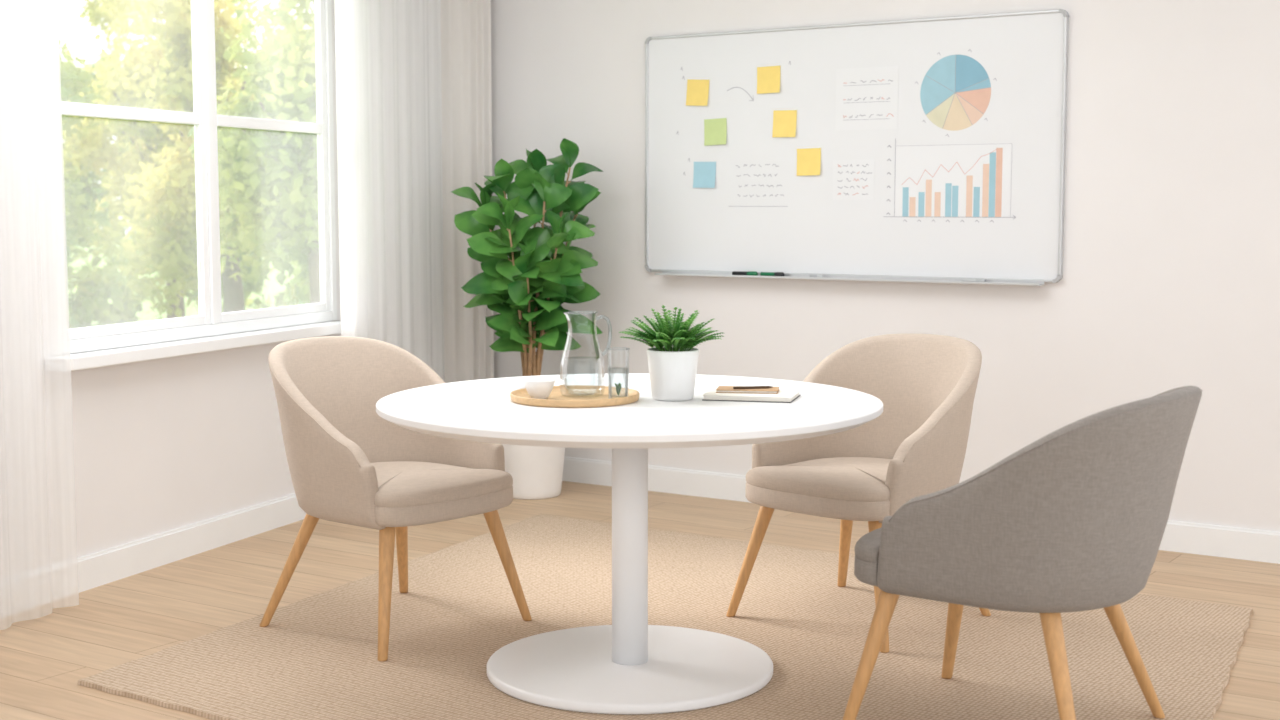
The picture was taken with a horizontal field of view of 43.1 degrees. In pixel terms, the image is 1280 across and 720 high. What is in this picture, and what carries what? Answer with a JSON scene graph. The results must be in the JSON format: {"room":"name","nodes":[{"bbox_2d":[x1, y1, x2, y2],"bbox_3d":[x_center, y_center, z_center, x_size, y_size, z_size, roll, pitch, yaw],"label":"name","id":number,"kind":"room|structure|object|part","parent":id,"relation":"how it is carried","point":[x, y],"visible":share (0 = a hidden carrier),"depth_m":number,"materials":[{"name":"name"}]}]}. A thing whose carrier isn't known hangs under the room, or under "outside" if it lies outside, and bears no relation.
{"room":"office","nodes":[
{"label":"office","id":0,"kind":"room"},
{"bbox_2d":[0,0,340,578],"bbox_3d":[-2.559,-0.404,3.781,0.069,2.700,9.000,2,6,21],"label":"wall","id":1,"kind":"structure","parent":0,"point":[165,444],"depth_m":5.92,"materials":[{"name":"paint"}]},
{"bbox_2d":[5,493,305,616],"bbox_3d":[-2.525,0.885,3.881,0.016,0.115,8.980,2,6,21],"label":"baseboard","id":2,"kind":"structure","parent":1,"relation":"attached to","point":[116,563],"depth_m":5.97,"materials":[{"name":"paint"}]},
{"bbox_2d":[49,0,336,353],"bbox_3d":[-1.642,-0.894,6.100,0.054,1.610,1.745,2,6,21],"label":"window","id":3,"kind":"structure","parent":1,"relation":"in","point":[210,321],"depth_m":6.13,"materials":[{"name":"paint"}]},
{"bbox_2d":[70,320,340,370],"bbox_3d":[-1.578,-0.067,6.144,0.090,0.045,1.845,2,6,21],"label":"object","id":4,"kind":"structure","parent":1,"relation":"attached to","point":[88,360],"depth_m":5.93,"materials":[{"name":"paint"}]},
{"bbox_2d":[0,481,1279,719],"bbox_3d":[0.175,1.155,2.303,6.496,0.120,10.724,2,6,21],"label":"floor","id":5,"kind":"structure","parent":0,"point":[43,659],"depth_m":5.53,"materials":[{"name":"brown wood"}]},
{"bbox_2d":[452,138,602,499],"bbox_3d":[-0.481,-0.184,7.221,0.612,1.602,0.598,-5,8,-44],"label":"potted plant","id":6,"kind":"object","parent":5,"relation":"on","point":[528,288],"visible":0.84,"depth_m":7.14,"materials":[{"name":"green plant"}]},
{"bbox_3d":[-0.489,0.420,7.314,0.348,0.382,0.348,0,5,0],"label":"pot","id":7,"kind":"part","parent":6,"relation":"part of","materials":[{"name":"white ceramic"}]},
{"bbox_2d":[78,514,1252,719],"bbox_3d":[0.219,0.845,4.828,3.279,0.012,2.617,4,7,34],"label":"area rug","id":8,"kind":"object","parent":5,"relation":"on","point":[316,658],"visible":0.7,"depth_m":4.77,"materials":[{"name":"carpet"}]},
{"bbox_2d":[260,336,531,660],"bbox_3d":[-0.780,0.382,5.010,0.712,0.874,0.617,5,7,40],"label":"dining chair","id":9,"kind":"object","parent":8,"relation":"on","point":[349,464],"visible":0.9,"depth_m":4.97,"materials":[{"name":"beige fabric"}]},
{"bbox_3d":[-1.070,0.633,4.989,0.209,0.378,0.047,0,6,-4],"label":"leg","id":10,"kind":"part","parent":9,"relation":"part of","materials":[{"name":"brown wood"}]},
{"bbox_3d":[-0.733,0.662,4.677,0.048,0.380,0.161,0,6,-2],"label":"leg","id":11,"kind":"part","parent":9,"relation":"part of","materials":[{"name":"brown wood"}]},
{"bbox_3d":[-0.819,0.202,5.026,0.608,0.518,0.610,5,7,40],"label":"backrest","id":12,"kind":"part","parent":9,"relation":"part of","materials":[{"name":"beige fabric"}]},
{"bbox_3d":[-0.781,0.601,5.326,0.047,0.378,0.209,0,6,-4],"label":"leg","id":13,"kind":"part","parent":9,"relation":"part of","materials":[{"name":"brown wood"}]},
{"bbox_3d":[-0.720,0.396,4.960,0.553,0.115,0.524,5,7,40],"label":"seat","id":14,"kind":"part","parent":9,"relation":"part of","materials":[{"name":"beige fabric"}]},
{"bbox_3d":[-0.418,0.627,5.043,0.161,0.380,0.048,-1,6,-7],"label":"leg","id":15,"kind":"part","parent":9,"relation":"part of","materials":[{"name":"brown wood"}]},
{"bbox_2d":[376,373,882,713],"bbox_3d":[-0.028,0.488,4.487,1.378,0.763,1.378,0,6,0],"label":"round table","id":16,"kind":"object","parent":8,"relation":"on","point":[629,665],"visible":0.88,"depth_m":4.36,"materials":[{"name":"white paint"}]},
{"bbox_2d":[510,385,639,407],"bbox_3d":[-0.178,0.099,4.430,0.354,0.021,0.354,0,6,0],"label":"serving tray","id":17,"kind":"object","parent":16,"relation":"on","point":[555,399],"visible":0.86,"depth_m":4.37,"materials":[{"name":"brown wood"}]},
{"bbox_2d":[523,378,554,398],"bbox_3d":[-0.272,0.079,4.378,0.087,0.052,0.087,0,6,0],"label":"bowl","id":18,"kind":"object","parent":17,"relation":"on","point":[537,388],"visible":0.94,"depth_m":4.35,"materials":[{"name":"white ceramic"}]},
{"bbox_2d":[559,311,611,397],"bbox_3d":[-0.158,-0.017,4.439,0.126,0.230,0.126,3,6,25],"label":"carafe","id":19,"kind":"object","parent":17,"relation":"on","point":[563,365],"visible":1,"depth_m":4.41,"materials":[{"name":"clear glass"}]},
{"bbox_3d":[-0.101,-0.067,4.455,0.050,0.114,0.010,-2,6,-20],"label":"handle","id":20,"kind":"part","parent":19,"relation":"part of","materials":[{"name":"clear glass"}]},
{"bbox_2d":[607,347,629,398],"bbox_3d":[-0.058,0.037,4.349,0.061,0.138,0.061,0,6,0],"label":"drinking glass","id":21,"kind":"object","parent":17,"relation":"on","point":[618,387],"visible":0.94,"depth_m":4.36,"materials":[{"name":"glass"}]},
{"bbox_2d":[620,305,722,400],"bbox_3d":[0.084,-0.020,4.434,0.293,0.258,0.304,1,6,10],"label":"potted fern","id":22,"kind":"object","parent":16,"relation":"on","point":[672,364],"visible":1,"depth_m":4.39,"materials":[{"name":"green plant"}]},
{"bbox_2d":[702,388,800,402],"bbox_3d":[0.310,0.097,4.480,0.245,0.015,0.180,1,6,14],"label":"notebook","id":23,"kind":"object","parent":16,"relation":"on","point":[783,396],"visible":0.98,"depth_m":4.41,"materials":[{"name":"white paper"}]},
{"bbox_2d":[716,386,778,393],"bbox_3d":[0.300,0.083,4.504,0.170,0.008,0.100,1,6,8],"label":"notebook","id":24,"kind":"object","parent":23,"relation":"on","point":[721,389],"visible":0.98,"depth_m":4.46,"materials":[{"name":"beige paper"}]},
{"bbox_2d":[733,386,772,388],"bbox_3d":[0.314,0.076,4.488,0.113,0.007,0.007,-1,6,-12],"label":"pen","id":25,"kind":"object","parent":24,"relation":"on","point":[738,387],"visible":1,"depth_m":4.49,"materials":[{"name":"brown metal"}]},
{"bbox_2d":[726,333,990,652],"bbox_3d":[0.714,0.373,5.101,0.617,0.874,0.712,5,8,44],"label":"dining chair","id":26,"kind":"object","parent":8,"relation":"on","point":[926,384],"visible":0.78,"depth_m":5.09,"materials":[{"name":"beige fabric"}]},
{"bbox_3d":[0.353,0.622,5.098,0.161,0.380,0.048,0,6,1],"label":"leg","id":27,"kind":"part","parent":26,"relation":"part of","materials":[{"name":"brown wood"}]},
{"bbox_3d":[0.659,0.388,5.045,0.524,0.115,0.553,5,8,44],"label":"seat","id":28,"kind":"part","parent":26,"relation":"part of","materials":[{"name":"beige fabric"}]},
{"bbox_3d":[0.686,0.592,5.415,0.047,0.378,0.209,0,6,-1],"label":"leg","id":29,"kind":"part","parent":26,"relation":"part of","materials":[{"name":"brown wood"}]},
{"bbox_3d":[0.750,0.193,5.121,0.610,0.518,0.608,5,8,44],"label":"backrest","id":30,"kind":"part","parent":26,"relation":"part of","materials":[{"name":"beige fabric"}]},
{"bbox_3d":[0.702,0.654,4.764,0.048,0.380,0.161,0,6,-4],"label":"leg","id":31,"kind":"part","parent":26,"relation":"part of","materials":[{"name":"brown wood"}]},
{"bbox_3d":[1.007,0.621,5.109,0.209,0.378,0.047,0,6,-1],"label":"leg","id":32,"kind":"part","parent":26,"relation":"part of","materials":[{"name":"brown wood"}]},
{"bbox_2d":[842,386,1201,719],"bbox_3d":[0.949,0.482,3.974,0.780,0.874,0.636,4,7,35],"label":"dining chair","id":33,"kind":"object","parent":8,"relation":"on","point":[1075,519],"visible":1,"depth_m":3.69,"materials":[{"name":"grey fabric"}]},
{"bbox_3d":[0.863,0.485,4.035,0.570,0.115,0.540,4,7,35],"label":"seat","id":34,"kind":"part","parent":33,"relation":"part of","materials":[{"name":"grey fabric"}]},
{"bbox_3d":[0.564,0.731,3.963,0.166,0.380,0.049,-1,6,-13],"label":"leg","id":35,"kind":"part","parent":33,"relation":"part of","materials":[{"name":"brown wood"}]},
{"bbox_3d":[0.848,0.692,4.370,0.049,0.380,0.166,-1,6,-8],"label":"leg","id":36,"kind":"part","parent":33,"relation":"part of","materials":[{"name":"brown wood"}]},
{"bbox_3d":[0.996,0.308,3.925,0.664,0.518,0.628,4,7,35],"label":"backrest","id":37,"kind":"part","parent":33,"relation":"part of","materials":[{"name":"grey fabric"}]},
{"bbox_3d":[0.965,0.756,3.710,0.049,0.378,0.216,-1,6,-10],"label":"leg","id":38,"kind":"part","parent":33,"relation":"part of","materials":[{"name":"brown wood"}]},
{"bbox_3d":[1.226,0.720,4.084,0.216,0.378,0.049,-1,6,-10],"label":"leg","id":39,"kind":"part","parent":33,"relation":"part of","materials":[{"name":"brown wood"}]},
{"bbox_2d":[647,347,698,400],"bbox_3d":[0.090,0.039,4.444,0.143,0.138,0.143,0,5,0],"label":"pot","id":40,"kind":"object","parent":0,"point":[672,370],"depth_m":4.39,"materials":[{"name":"white ceramic"}]},
{"bbox_2d":[491,0,1279,531],"bbox_3d":[1.806,-0.645,6.283,6.620,2.700,0.201,4,7,33],"label":"wall","id":41,"kind":"structure","parent":0,"point":[1170,280],"depth_m":6.26,"materials":[{"name":"paint"}]},
{"bbox_2d":[645,9,1068,285],"bbox_3d":[0.816,-0.864,6.744,1.927,1.058,0.090,4,7,33],"label":"whiteboard","id":42,"kind":"object","parent":41,"relation":"attached to","point":[969,183],"visible":1,"depth_m":6.68,"materials":[{"name":"plastic"}]},
{"bbox_3d":[0.042,-1.428,7.240,0.031,0.031,0.028,4,7,33],"label":"frame corner","id":43,"kind":"part","parent":42,"relation":"part of","materials":[{"name":"grey plastic"}]},
{"bbox_2d":[686,79,708,105],"bbox_3d":[0.251,-1.174,7.113,0.120,0.120,0.010,4,7,33],"label":"sticky note","id":44,"kind":"object","parent":42,"relation":"attached to","point":[697,90],"visible":1,"depth_m":7.12,"materials":[{"name":"yellow paper"}]},
{"bbox_2d":[693,162,715,187],"bbox_3d":[0.282,-0.815,7.127,0.114,0.114,0.010,5,7,33],"label":"sticky note","id":45,"kind":"object","parent":42,"relation":"attached to","point":[704,172],"visible":1,"depth_m":7.13,"materials":[{"name":"blue paper"}]},
{"bbox_2d":[704,118,726,145],"bbox_3d":[0.330,-0.997,7.081,0.118,0.118,0.010,4,7,36],"label":"sticky note","id":46,"kind":"object","parent":42,"relation":"attached to","point":[715,130],"visible":1,"depth_m":7.08,"materials":[{"name":"green paper"}]},
{"bbox_2d":[732,271,757,275],"bbox_3d":[0.454,-0.374,7.015,0.125,0.021,0.021,4,7,33],"label":"marker pen","id":47,"kind":"object","parent":42,"relation":"on","point":[752,273],"visible":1,"depth_m":7.00,"materials":[{"name":"black plastic"}]},
{"bbox_2d":[757,66,780,93],"bbox_3d":[0.547,-1.196,6.914,0.114,0.114,0.010,2,6,33],"label":"sticky note","id":48,"kind":"object","parent":42,"relation":"attached to","point":[768,77],"visible":1,"depth_m":6.92,"materials":[{"name":"yellow paper"}]},
{"bbox_2d":[760,272,784,275],"bbox_3d":[0.567,-0.367,6.941,0.115,0.021,0.021,4,7,33],"label":"marker pen","id":49,"kind":"object","parent":42,"relation":"on","point":[761,273],"visible":1,"depth_m":6.93,"materials":[{"name":"green plastic"}]},
{"bbox_2d":[772,110,796,136],"bbox_3d":[0.613,-1.005,6.889,0.114,0.114,0.010,5,7,33],"label":"sticky note","id":50,"kind":"object","parent":42,"relation":"attached to","point":[784,121],"visible":1,"depth_m":6.89,"materials":[{"name":"yellow paper"}]},
{"bbox_2d":[797,148,820,175],"bbox_3d":[0.711,-0.837,6.841,0.114,0.114,0.010,2,6,33],"label":"sticky note","id":51,"kind":"object","parent":42,"relation":"attached to","point":[808,159],"visible":1,"depth_m":6.84,"materials":[{"name":"yellow paper"}]},
{"bbox_2d":[655,270,1044,285],"bbox_3d":[0.821,-0.346,6.774,1.770,0.020,0.064,4,7,33],"label":"tray","id":52,"kind":"object","parent":42,"relation":"on","point":[924,276],"depth_m":6.65,"materials":[{"name":"metal"}]},
{"bbox_2d":[833,159,873,199],"bbox_3d":[0.887,-0.749,6.738,0.189,0.166,0.001,4,7,33],"label":"paper sheet","id":53,"kind":"object","parent":42,"relation":"attached to","point":[852,179],"visible":1,"depth_m":6.74,"materials":[{"name":"grey paper"}]},
{"bbox_2d":[835,66,898,130],"bbox_3d":[0.934,-1.077,6.676,0.281,0.254,0.001,4,7,33],"label":"paper sheet","id":54,"kind":"object","parent":42,"relation":"attached to","point":[866,98],"visible":1,"depth_m":6.67,"materials":[{"name":"grey paper"}]},
{"bbox_2d":[961,279,985,281],"bbox_3d":[1.326,-0.316,6.443,0.100,0.016,0.016,4,7,33],"label":"marker pen","id":55,"kind":"object","parent":42,"relation":"on","point":[967,280],"visible":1,"depth_m":6.43,"materials":[{"name":"plastic"}]},
{"bbox_3d":[1.624,-0.315,6.298,0.031,0.031,0.028,4,7,33],"label":"frame corner","id":56,"kind":"part","parent":42,"relation":"part of","materials":[{"name":"grey plastic"}]},
{"bbox_3d":[1.624,-1.328,6.201,0.031,0.031,0.028,4,7,33],"label":"frame corner","id":57,"kind":"part","parent":42,"relation":"part of","materials":[{"name":"grey plastic"}]},
{"bbox_2d":[562,456,1279,563],"bbox_3d":[1.798,0.653,6.284,6.496,0.115,0.016,4,7,33],"label":"baseboard","id":58,"kind":"structure","parent":41,"relation":"attached to","point":[1178,536],"depth_m":7.15,"materials":[{"name":"paint"}]},
{"label":"outside","id":59,"kind":"structure","parent":0,"visible":0},
{"bbox_2d":[68,242,300,326],"bbox_3d":[-26.668,-1.869,39.339,94.068,0.001,99.807,0,6,0],"label":"lawn","id":60,"kind":"structure","parent":59,"point":[272,287],"depth_m":35.13,"materials":[{"name":"green plant"}]},
{"bbox_2d":[59,39,111,263],"bbox_3d":[-5.591,-1.604,13.393,2.333,4.476,2.211,-2,6,-23],"label":"tree","id":61,"kind":"object","parent":60,"relation":"on","point":[81,218],"visible":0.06,"depth_m":13.56,"materials":[{"name":"green plant"}]},
{"bbox_2d":[62,0,250,318],"bbox_3d":[-5.872,-2.566,20.383,2.851,5.048,2.673,-3,6,-25],"label":"tree","id":62,"kind":"object","parent":60,"relation":"on","point":[133,77],"visible":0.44,"depth_m":19.65,"materials":[{"name":"green plant"}]},
{"bbox_2d":[59,48,310,328],"bbox_3d":[-6.984,-2.342,24.895,16.864,4.896,2.475,0,6,0],"label":"hedge","id":63,"kind":"object","parent":60,"relation":"on","point":[90,303],"visible":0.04,"depth_m":24.54,"materials":[{"name":"green plant"}]},
{"bbox_2d":[117,0,314,316],"bbox_3d":[-4.225,-1.839,16.420,2.309,4.363,2.246,-3,6,-30],"label":"tree","id":64,"kind":"object","parent":60,"relation":"on","point":[169,246],"visible":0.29,"depth_m":15.62,"materials":[{"name":"green plant"}]},
{"bbox_2d":[187,0,319,305],"bbox_3d":[-2.576,-1.615,13.300,2.208,4.519,2.262,-2,6,-21],"label":"tree","id":65,"kind":"object","parent":60,"relation":"on","point":[265,163],"visible":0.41,"depth_m":12.74,"materials":[{"name":"green plant"}]},
{"bbox_3d":[0.175,-1.652,2.033,8.892,0.120,12.342,0,6,0],"label":"ceiling","id":66,"kind":"structure","parent":0,"visible":0},
{"bbox_3d":[-1.629,-1.909,5.510,0.040,0.035,4.350,2,6,21],"label":"trim","id":67,"kind":"structure","parent":66,"relation":"attached to","visible":0},
{"bbox_2d":[0,0,78,629],"bbox_3d":[-2.066,-0.462,4.508,0.055,2.635,1.315,2,6,21],"label":"sheer curtain","id":68,"kind":"object","parent":67,"relation":"hanging from","point":[41,37],"visible":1,"depth_m":5.02,"materials":[{"name":"white fabric"}]},
{"bbox_2d":[335,0,443,380],"bbox_3d":[-1.071,-0.708,7.068,0.027,2.635,0.910,2,6,21],"label":"sheer curtain","id":69,"kind":"object","parent":67,"relation":"hanging from","point":[389,96],"visible":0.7,"depth_m":7.04,"materials":[{"name":"white fabric"}]},
{"bbox_2d":[441,0,493,382],"bbox_3d":[-0.824,-0.766,7.670,0.274,2.635,0.032,-3,6,-25],"label":"linen curtain","id":70,"kind":"object","parent":67,"relation":"hanging from","point":[465,24],"visible":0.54,"depth_m":7.66,"materials":[{"name":"beige fabric"}]}
]}

